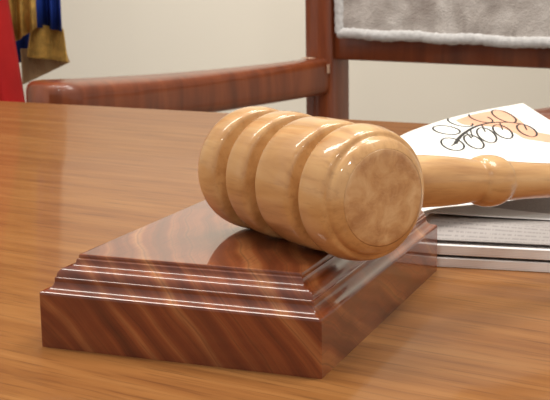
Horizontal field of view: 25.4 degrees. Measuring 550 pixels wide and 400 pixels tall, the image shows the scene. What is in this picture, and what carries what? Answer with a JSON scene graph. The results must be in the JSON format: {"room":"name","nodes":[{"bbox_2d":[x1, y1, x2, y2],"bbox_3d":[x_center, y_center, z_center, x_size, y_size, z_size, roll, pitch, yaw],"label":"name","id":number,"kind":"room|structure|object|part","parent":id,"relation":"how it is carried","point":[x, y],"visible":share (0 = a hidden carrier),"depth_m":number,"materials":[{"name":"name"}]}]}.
{"room":"courtroom","nodes":[
{"label":"courtroom","id":0,"kind":"room"},
{"bbox_2d":[19,0,549,123],"bbox_3d":[-0.015,-0.967,2.471,12.000,2.750,0.120,-1,11,0],"label":"wall","id":1,"kind":"structure","parent":0,"point":[104,38],"depth_m":2.54,"materials":[{"name":"white paint"}]},
{"bbox_3d":[0.016,1.059,-0.498,12.000,0.100,6.620,-1,11,0],"label":"floor","id":2,"kind":"structure","parent":0,"visible":0},
{"bbox_2d":[0,0,24,101],"bbox_3d":[-0.553,-0.584,1.719,0.433,2.300,0.200,-1,11,0],"label":"flag","id":3,"kind":"object","parent":2,"relation":"on","point":[11,86],"visible":0.13,"depth_m":1.72,"materials":[{"name":"red fabric"}]},
{"bbox_2d":[9,0,69,83],"bbox_3d":[-0.462,-0.633,1.963,0.235,2.300,0.202,-1,11,0],"label":"flag","id":4,"kind":"object","parent":2,"relation":"on","point":[37,24],"visible":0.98,"depth_m":1.99,"materials":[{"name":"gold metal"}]},
{"bbox_2d":[0,101,549,399],"bbox_3d":[-0.333,0.412,0.635,2.800,0.750,1.450,5,13,29],"label":"table","id":5,"kind":"object","parent":2,"relation":"on","point":[75,180],"visible":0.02,"depth_m":0.54,"materials":[{"name":"wood"}]},
{"bbox_2d":[39,200,436,378],"bbox_3d":[-0.007,0.028,0.527,0.116,0.035,0.166,3,12,21],"label":"block","id":6,"kind":"object","parent":5,"relation":"on","point":[190,285],"visible":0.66,"depth_m":0.46,"materials":[{"name":"brown wood"}]},
{"bbox_2d":[198,106,549,260],"bbox_3d":[0.090,-0.017,0.531,0.235,0.055,0.094,-8,13,-33],"label":"gavel","id":7,"kind":"object","parent":6,"relation":"on","point":[339,188],"visible":1,"depth_m":0.46,"materials":[{"name":"brown wood"}]},
{"bbox_3d":[0.114,-0.009,0.537,0.192,0.022,0.022,-1,9,-34],"label":"handle","id":8,"kind":"part","parent":7,"relation":"part of","materials":[{"name":"brown wood"}]},
{"bbox_2d":[437,256,549,272],"bbox_3d":[0.190,0.020,0.634,0.210,0.005,0.148,2,11,16],"label":"sheaf","id":9,"kind":"object","parent":5,"relation":"on","point":[454,262],"visible":0.02,"depth_m":0.58,"materials":[{"name":"white paper"}]},
{"bbox_2d":[437,254,549,261],"bbox_3d":[0.190,0.017,0.632,0.208,0.001,0.144,2,11,16],"label":"folder","id":10,"kind":"object","parent":9,"relation":"on","point":[438,255],"visible":0.02,"depth_m":0.58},
{"bbox_2d":[437,240,549,259],"bbox_3d":[0.190,0.014,0.632,0.210,0.005,0.147,2,11,16],"label":"sheaf","id":11,"kind":"object","parent":10,"relation":"on","point":[444,247],"visible":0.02,"depth_m":0.58,"materials":[{"name":"white paper"}]},
{"bbox_2d":[426,198,549,244],"bbox_3d":[0.185,0.007,0.633,0.200,0.007,0.143,2,11,16],"label":"printed page","id":12,"kind":"object","parent":11,"relation":"on","point":[450,227],"visible":0.56,"depth_m":0.60,"materials":[{"name":"white paper"}]},
{"bbox_2d":[400,103,549,211],"bbox_3d":[0.125,-0.027,0.703,0.126,0.032,0.210,-1,11,0],"label":"sheet","id":13,"kind":"object","parent":12,"relation":"on","point":[517,132],"visible":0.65,"depth_m":0.73,"materials":[{"name":"white paper"}]},
{"bbox_2d":[424,205,549,219],"bbox_3d":[0.137,0.000,0.664,0.130,0.009,0.103,-1,11,0],"label":"blank sheet","id":14,"kind":"object","parent":12,"relation":"on","point":[469,210],"visible":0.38,"depth_m":0.63,"materials":[{"name":"white paper"}]},
{"bbox_2d":[26,0,549,119],"bbox_3d":[0.163,0.014,1.599,0.766,1.150,0.644,8,14,37],"label":"armchair","id":15,"kind":"object","parent":2,"relation":"on","point":[321,77],"visible":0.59,"depth_m":1.82,"materials":[{"name":"brown wood"}]},
{"bbox_3d":[-0.115,-0.159,1.755,0.101,0.073,0.600,8,14,37],"label":"arm","id":16,"kind":"part","parent":15,"relation":"part of","materials":[{"name":"brown wood"}]},
{"bbox_3d":[0.088,-0.068,2.024,0.054,1.150,0.052,8,14,37],"label":"post","id":17,"kind":"part","parent":15,"relation":"part of","materials":[{"name":"brown wood"}]},
{"bbox_2d":[334,0,549,48],"bbox_3d":[0.349,-0.420,1.746,0.589,0.406,0.095,8,14,37],"label":"throw","id":18,"kind":"object","parent":15,"relation":"on","point":[515,24],"visible":1,"depth_m":1.80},
{"bbox_3d":[0.347,-0.227,1.785,0.617,0.063,0.032,8,14,37],"label":"rail","id":19,"kind":"part","parent":15,"relation":"part of","materials":[{"name":"brown wood"}]},
{"bbox_3d":[0.410,-0.089,1.353,0.101,0.073,0.600,8,14,37],"label":"arm","id":20,"kind":"part","parent":15,"relation":"part of","materials":[{"name":"brown wood"}]}
]}

